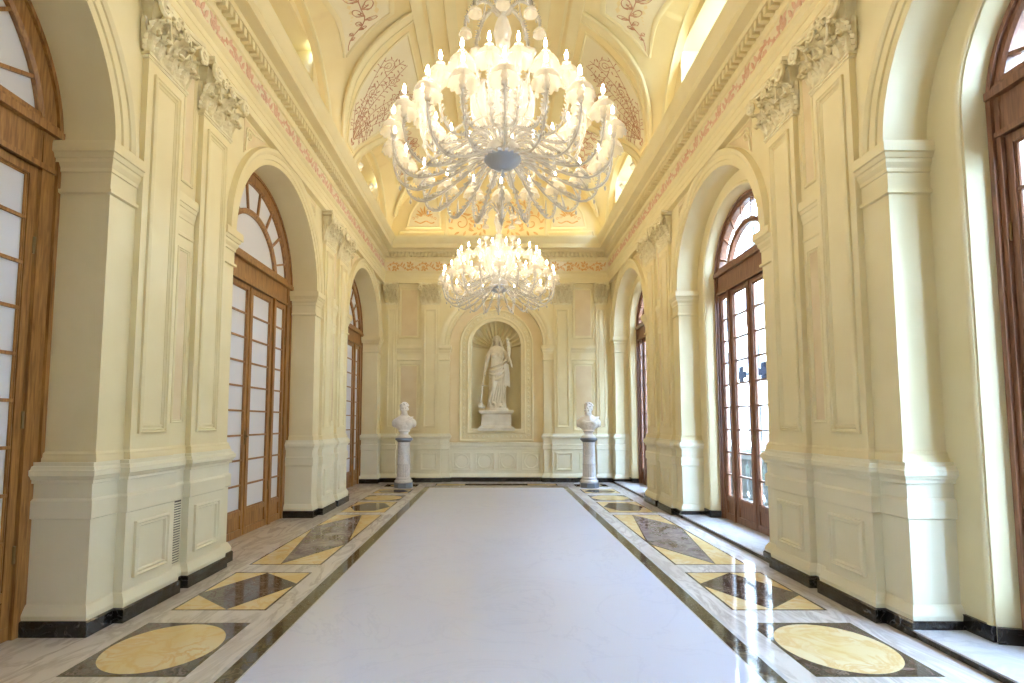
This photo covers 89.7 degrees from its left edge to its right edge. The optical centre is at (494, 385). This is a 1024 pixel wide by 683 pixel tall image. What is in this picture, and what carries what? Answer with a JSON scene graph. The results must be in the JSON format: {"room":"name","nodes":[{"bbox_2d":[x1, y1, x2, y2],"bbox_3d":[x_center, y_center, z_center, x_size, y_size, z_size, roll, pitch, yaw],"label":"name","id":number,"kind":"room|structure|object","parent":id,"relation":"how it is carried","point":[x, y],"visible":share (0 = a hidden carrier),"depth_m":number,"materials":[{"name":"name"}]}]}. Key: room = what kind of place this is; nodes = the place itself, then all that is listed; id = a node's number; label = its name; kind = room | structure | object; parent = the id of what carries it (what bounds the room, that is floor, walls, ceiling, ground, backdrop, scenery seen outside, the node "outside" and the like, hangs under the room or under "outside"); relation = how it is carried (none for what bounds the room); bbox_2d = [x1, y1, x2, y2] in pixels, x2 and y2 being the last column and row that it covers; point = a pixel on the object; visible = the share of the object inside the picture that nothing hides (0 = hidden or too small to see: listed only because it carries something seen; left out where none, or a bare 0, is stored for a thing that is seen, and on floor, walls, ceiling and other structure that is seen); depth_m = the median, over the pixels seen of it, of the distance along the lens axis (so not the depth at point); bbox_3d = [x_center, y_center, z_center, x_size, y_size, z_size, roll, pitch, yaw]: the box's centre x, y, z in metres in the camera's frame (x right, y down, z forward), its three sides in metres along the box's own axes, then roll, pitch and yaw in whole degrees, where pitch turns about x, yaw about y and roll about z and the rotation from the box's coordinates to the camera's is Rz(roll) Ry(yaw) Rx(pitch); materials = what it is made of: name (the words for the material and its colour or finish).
{"room":"historic interior","nodes":[
{"label":"historic interior","id":0,"kind":"room"},
{"bbox_2d":[21,0,383,620],"bbox_3d":[-3.422,-1.236,6.579,1.086,6.600,14.950,0,-4,0],"label":"wall","id":1,"kind":"structure","parent":0,"point":[157,156],"depth_m":4.61,"materials":[{"name":"beige paint"}]},
{"bbox_2d":[0,0,65,643],"bbox_3d":[-3.585,-0.835,2.711,0.160,5.250,2.800,0,-4,0],"label":"window","id":2,"kind":"structure","parent":1,"relation":"in","point":[31,110],"depth_m":3.88,"materials":[{"name":"brown wood"}]},
{"bbox_2d":[0,148,37,643],"bbox_3d":[-3.595,0.071,3.689,0.071,3.579,0.434,0,-4,0],"label":"light","id":3,"kind":"object","parent":2,"relation":"attached to","point":[18,175],"depth_m":3.83,"materials":[{"name":"glass"}]},
{"bbox_2d":[172,500,181,563],"bbox_3d":[-3.081,1.411,4.970,0.016,0.590,0.115,0,-4,0],"label":"air vent","id":4,"kind":"object","parent":1,"relation":"in","point":[177,528],"depth_m":4.99,"materials":[{"name":"grey metal"}]},
{"bbox_2d":[18,478,380,637],"bbox_3d":[-3.315,2.004,6.434,0.700,0.115,14.780,0,-4,0],"label":"baseboard","id":5,"kind":"structure","parent":1,"relation":"attached to","point":[26,629],"depth_m":4.20,"materials":[{"name":"black stone"}]},
{"bbox_2d":[226,172,293,541],"bbox_3d":[-3.585,-0.496,7.469,0.160,5.250,2.800,0,-4,0],"label":"window","id":6,"kind":"structure","parent":1,"relation":"in","point":[261,321],"depth_m":7.83,"materials":[{"name":"brown wood"}]},
{"bbox_2d":[270,301,285,522],"bbox_3d":[-3.595,0.410,8.447,0.071,3.579,0.434,0,-4,0],"label":"light","id":7,"kind":"object","parent":6,"relation":"attached to","point":[279,378],"depth_m":8.53,"materials":[{"name":"glass"}]},
{"bbox_2d":[346,279,363,488],"bbox_3d":[-3.585,-0.158,12.227,0.160,5.250,2.800,0,-4,0],"label":"window","id":8,"kind":"structure","parent":1,"relation":"in","point":[355,328],"depth_m":13.03,"materials":[{"name":"brown wood"}]},
{"bbox_2d":[353,345,358,484],"bbox_3d":[-3.595,0.749,13.205,0.071,3.579,0.434,0,-4,0],"label":"light","id":9,"kind":"object","parent":8,"relation":"attached to","point":[356,394],"depth_m":13.31,"materials":[{"name":"glass"}]},
{"bbox_2d":[379,282,612,477],"bbox_3d":[0.035,-0.781,14.524,8.400,7.020,1.456,0,-4,0],"label":"wall","id":10,"kind":"structure","parent":0,"point":[433,356],"depth_m":14.02,"materials":[{"name":"beige paint"}]},
{"bbox_2d":[380,477,611,481],"bbox_3d":[0.035,2.525,13.751,6.400,0.115,0.230,0,-4,0],"label":"baseboard","id":11,"kind":"structure","parent":10,"relation":"attached to","point":[451,479],"depth_m":13.81,"materials":[{"name":"black stone"}]},
{"bbox_2d":[478,410,514,430],"bbox_3d":[0.035,0.965,14.237,1.000,0.565,0.600,0,-4,0],"label":"plinth","id":12,"kind":"object","parent":10,"relation":"in","point":[491,420],"visible":1,"depth_m":14.01,"materials":[{"name":"stone"}]},
{"bbox_2d":[478,335,511,409],"bbox_3d":[0.001,-0.362,14.319,0.955,2.095,0.513,0,-4,0],"label":"statue","id":13,"kind":"object","parent":12,"relation":"on","point":[499,374],"visible":1,"depth_m":14.17,"materials":[{"name":"stone"}]},
{"bbox_2d":[269,0,726,235],"bbox_3d":[0.035,-5.629,6.892,7.680,2.368,14.990,0,-4,0],"label":"ceiling","id":14,"kind":"structure","parent":0,"point":[359,56],"depth_m":9.39,"materials":[{"name":"paint"}]},
{"bbox_2d":[437,173,559,314],"bbox_3d":[0.075,-4.022,10.031,2.354,4.953,2.354,0,-4,0],"label":"chandelier","id":15,"kind":"object","parent":14,"relation":"hanging from","point":[498,271],"visible":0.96,"depth_m":9.67,"materials":[{"name":"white glass"}]},
{"bbox_2d":[482,235,488,240],"bbox_3d":[-0.175,-2.764,9.691,0.148,0.090,0.140,4,-6,-45],"label":"flower","id":16,"kind":"object","parent":15,"relation":"on","point":[485,237],"depth_m":9.65,"materials":[{"name":"white glass"}]},
{"bbox_2d":[495,233,502,238],"bbox_3d":[0.075,-2.772,9.588,0.140,0.090,0.148,0,-4,0],"label":"flower","id":17,"kind":"object","parent":15,"relation":"on","point":[498,235],"depth_m":9.55,"materials":[{"name":"white glass"}]},
{"bbox_2d":[508,235,515,240],"bbox_3d":[0.325,-2.764,9.691,0.148,0.090,0.140,-4,-6,45],"label":"flower","id":18,"kind":"object","parent":15,"relation":"on","point":[511,237],"depth_m":9.65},
{"bbox_2d":[509,213,516,218],"bbox_3d":[0.339,-3.214,9.709,0.148,0.090,0.140,-4,-6,45],"label":"flower","id":19,"kind":"object","parent":15,"relation":"on","point":[512,216],"depth_m":9.72,"materials":[{"name":"white glass"}]},
{"bbox_2d":[514,219,521,223],"bbox_3d":[0.448,-3.195,9.972,0.148,0.090,0.140,0,-4,0],"label":"flower","id":20,"kind":"object","parent":15,"relation":"on","point":[517,221],"depth_m":9.95,"materials":[{"name":"white glass"}]},
{"bbox_2d":[379,0,626,228],"bbox_3d":[0.075,-4.366,5.193,2.354,4.953,2.354,0,-4,0],"label":"chandelier","id":21,"kind":"object","parent":14,"relation":"hanging from","point":[503,68],"visible":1,"depth_m":4.83,"materials":[{"name":"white glass"}]},
{"bbox_2d":[458,26,472,39],"bbox_3d":[-0.298,-3.539,5.134,0.148,0.090,0.140,0,-4,0],"label":"flower","id":22,"kind":"object","parent":21,"relation":"on","point":[465,33],"depth_m":5.15,"materials":[{"name":"white glass"}]},
{"bbox_2d":[469,46,479,59],"bbox_3d":[-0.175,-3.108,4.853,0.148,0.090,0.140,4,-6,-45],"label":"flower","id":23,"kind":"object","parent":21,"relation":"on","point":[473,51],"depth_m":4.81,"materials":[{"name":"white glass"}]},
{"bbox_2d":[467,5,482,19],"bbox_3d":[-0.189,-3.558,4.871,0.148,0.090,0.140,4,-6,-45],"label":"flower","id":24,"kind":"object","parent":21,"relation":"on","point":[475,13],"depth_m":4.89,"materials":[{"name":"white glass"}]},
{"bbox_2d":[496,38,510,52],"bbox_3d":[0.075,-3.116,4.750,0.140,0.090,0.148,0,-4,0],"label":"flower","id":25,"kind":"object","parent":21,"relation":"on","point":[501,43],"depth_m":4.71,"materials":[{"name":"white glass"}]},
{"bbox_2d":[496,0,510,10],"bbox_3d":[0.075,-3.566,4.762,0.140,0.090,0.148,0,-4,0],"label":"flower","id":26,"kind":"object","parent":21,"relation":"on","point":[502,5],"depth_m":4.79,"materials":[{"name":"white glass"}]},
{"bbox_2d":[523,5,537,19],"bbox_3d":[0.339,-3.558,4.871,0.148,0.090,0.140,-4,-6,45],"label":"flower","id":27,"kind":"object","parent":21,"relation":"on","point":[530,12],"depth_m":4.89,"materials":[{"name":"white glass"}]},
{"bbox_2d":[527,46,536,57],"bbox_3d":[0.325,-3.108,4.853,0.148,0.090,0.140,-4,-6,45],"label":"flower","id":28,"kind":"object","parent":21,"relation":"on","point":[532,49],"depth_m":4.81,"materials":[{"name":"white glass"}]},
{"bbox_2d":[532,26,546,39],"bbox_3d":[0.448,-3.539,5.134,0.148,0.090,0.140,0,-4,0],"label":"flower","id":29,"kind":"object","parent":21,"relation":"on","point":[539,33],"depth_m":5.15,"materials":[{"name":"white glass"}]},
{"bbox_2d":[0,482,1001,682],"bbox_3d":[0.035,2.139,6.690,8.000,0.122,16.250,0,-4,0],"label":"floor","id":30,"kind":"structure","parent":0,"point":[425,582],"depth_m":4.28,"materials":[{"name":"stone"}]},
{"bbox_2d":[394,438,412,487],"bbox_3d":[-2.250,1.900,12.677,0.444,1.210,0.444,0,-4,0],"label":"pedestal column","id":31,"kind":"structure","parent":30,"relation":"on","point":[403,479],"depth_m":12.54,"materials":[{"name":"grey stone"}]},
{"bbox_2d":[392,402,415,437],"bbox_3d":[-2.250,0.852,12.746,0.600,0.886,0.351,0,-4,-4],"label":"bust","id":32,"kind":"object","parent":31,"relation":"on","point":[404,422],"visible":1,"depth_m":12.64,"materials":[{"name":"stone"}]},
{"bbox_2d":[580,438,598,487],"bbox_3d":[2.320,1.900,12.677,0.444,1.210,0.444,0,-4,0],"label":"pedestal column","id":33,"kind":"structure","parent":30,"relation":"on","point":[589,479],"depth_m":12.54,"materials":[{"name":"grey stone"}]},
{"bbox_2d":[576,402,600,437],"bbox_3d":[2.320,0.852,12.751,0.599,0.886,0.339,-1,-4,8],"label":"bust","id":34,"kind":"object","parent":33,"relation":"on","point":[588,422],"visible":1,"depth_m":12.64,"materials":[{"name":"stone"}]},
{"bbox_2d":[609,0,1023,646],"bbox_3d":[3.387,-1.236,6.579,0.876,6.600,14.950,0,-4,0],"label":"wall","id":35,"kind":"structure","parent":0,"point":[863,156],"depth_m":4.39,"materials":[{"name":"beige paint"}]},
{"bbox_2d":[168,0,828,283],"bbox_3d":[0.035,-3.949,6.772,6.410,1.240,15.050,0,-4,0],"label":"trim","id":36,"kind":"structure","parent":35,"relation":"attached to","point":[746,43],"depth_m":7.75,"materials":[{"name":"beige paint"}]},
{"bbox_2d":[358,162,363,170],"bbox_3d":[-2.763,-4.421,10.489,0.173,0.244,0.096,-2,-5,30],"label":"spotlight","id":37,"kind":"object","parent":36,"relation":"on","point":[360,165],"visible":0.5,"depth_m":10.46,"materials":[{"name":"white ceramic"}]},
{"bbox_2d":[630,162,635,170],"bbox_3d":[2.833,-4.421,10.489,0.173,0.244,0.096,2,-5,-30],"label":"spotlight","id":38,"kind":"object","parent":36,"relation":"on","point":[632,165],"visible":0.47,"depth_m":10.47,"materials":[{"name":"white ceramic"}]},
{"bbox_2d":[635,291,647,484],"bbox_3d":[3.725,-0.043,12.219,0.160,4.910,2.070,0,-4,0],"label":"window","id":39,"kind":"structure","parent":35,"relation":"in","point":[640,328],"depth_m":13.03,"materials":[{"name":"brown wood"}]},
{"bbox_2d":[639,340,643,483],"bbox_3d":[3.735,0.655,12.986,0.071,3.624,0.314,0,-4,0],"label":"light","id":40,"kind":"object","parent":39,"relation":"attached to","point":[641,372],"depth_m":13.06,"materials":[{"name":"glass"}]},
{"bbox_2d":[713,189,769,535],"bbox_3d":[3.725,-0.381,7.461,0.160,4.910,2.070,0,-4,0],"label":"window","id":41,"kind":"structure","parent":35,"relation":"in","point":[731,276],"depth_m":7.92,"materials":[{"name":"brown wood"}]},
{"bbox_2d":[720,293,732,520],"bbox_3d":[3.735,0.317,8.228,0.071,3.624,0.314,0,-4,0],"label":"light","id":42,"kind":"object","parent":41,"relation":"attached to","point":[725,471],"depth_m":8.32,"materials":[{"name":"glass"}]},
{"bbox_2d":[612,478,965,637],"bbox_3d":[3.280,2.004,6.434,0.490,0.115,14.780,0,-4,0],"label":"baseboard","id":43,"kind":"structure","parent":35,"relation":"attached to","point":[877,615],"depth_m":4.42,"materials":[{"name":"black stone"}]},
{"bbox_2d":[614,481,1023,682],"bbox_3d":[3.583,2.093,7.285,0.945,0.058,12.340,0,-4,0],"label":"threshold","id":44,"kind":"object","parent":35,"relation":"attached to","point":[1003,663],"depth_m":3.66,"materials":[{"name":"stone"}]},
{"bbox_2d":[983,0,1023,629],"bbox_3d":[3.725,-0.720,2.703,0.160,4.910,2.070,0,-4,0],"label":"window","id":45,"kind":"structure","parent":35,"relation":"in","point":[1003,97],"depth_m":3.67,"materials":[{"name":"brown wood"}]},
{"bbox_2d":[1005,126,1023,426],"bbox_3d":[3.735,-0.022,3.470,0.071,3.624,0.314,0,-4,0],"label":"light","id":46,"kind":"object","parent":45,"relation":"attached to","point":[1014,187],"depth_m":3.66,"materials":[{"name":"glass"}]},
{"label":"outside","id":47,"kind":"structure","parent":0,"visible":0},
{"bbox_3d":[32.060,3.209,14.810,55.950,0.100,90.000,0,-4,0],"label":"ground","id":48,"kind":"structure","parent":47,"visible":0},
{"bbox_2d":[738,366,747,381],"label":"sign","id":49,"kind":"object","parent":48,"relation":"on","point":[742,374],"depth_m":30.17,"materials":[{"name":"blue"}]},
{"bbox_2d":[730,441,765,483],"bbox_3d":[8.575,2.645,17.368,1.179,1.388,45.125,0,-4,0],"label":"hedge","id":50,"kind":"object","parent":48,"relation":"on","point":[747,450],"visible":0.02,"depth_m":16.56,"materials":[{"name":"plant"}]},
{"bbox_2d":[730,452,768,506],"bbox_3d":[5.635,2.390,13.865,0.280,1.400,32.000,0,-4,0],"label":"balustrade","id":51,"kind":"object","parent":48,"relation":"on","point":[746,484],"visible":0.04,"depth_m":11.28,"materials":[{"name":"grey stone"}]},
{"bbox_2d":[758,361,766,378],"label":"sign","id":52,"kind":"object","parent":48,"relation":"on","point":[761,371],"depth_m":27.82,"materials":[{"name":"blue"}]},
{"bbox_2d":[765,434,768,446],"bbox_3d":[14.635,3.316,27.233,0.100,1.450,1.000,0,-4,0],"label":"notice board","id":53,"kind":"object","parent":48,"relation":"on","point":[766,435],"visible":0.1,"depth_m":27.61,"materials":[{"name":"white"}]},
{"bbox_2d":[725,53,1023,449],"bbox_3d":[19.975,-4.111,25.356,6.120,16.000,70.000,0,-4,0],"label":"sky","id":54,"kind":"structure","parent":48,"relation":"on","point":[745,242],"depth_m":34.57,"materials":[{"name":"white"}]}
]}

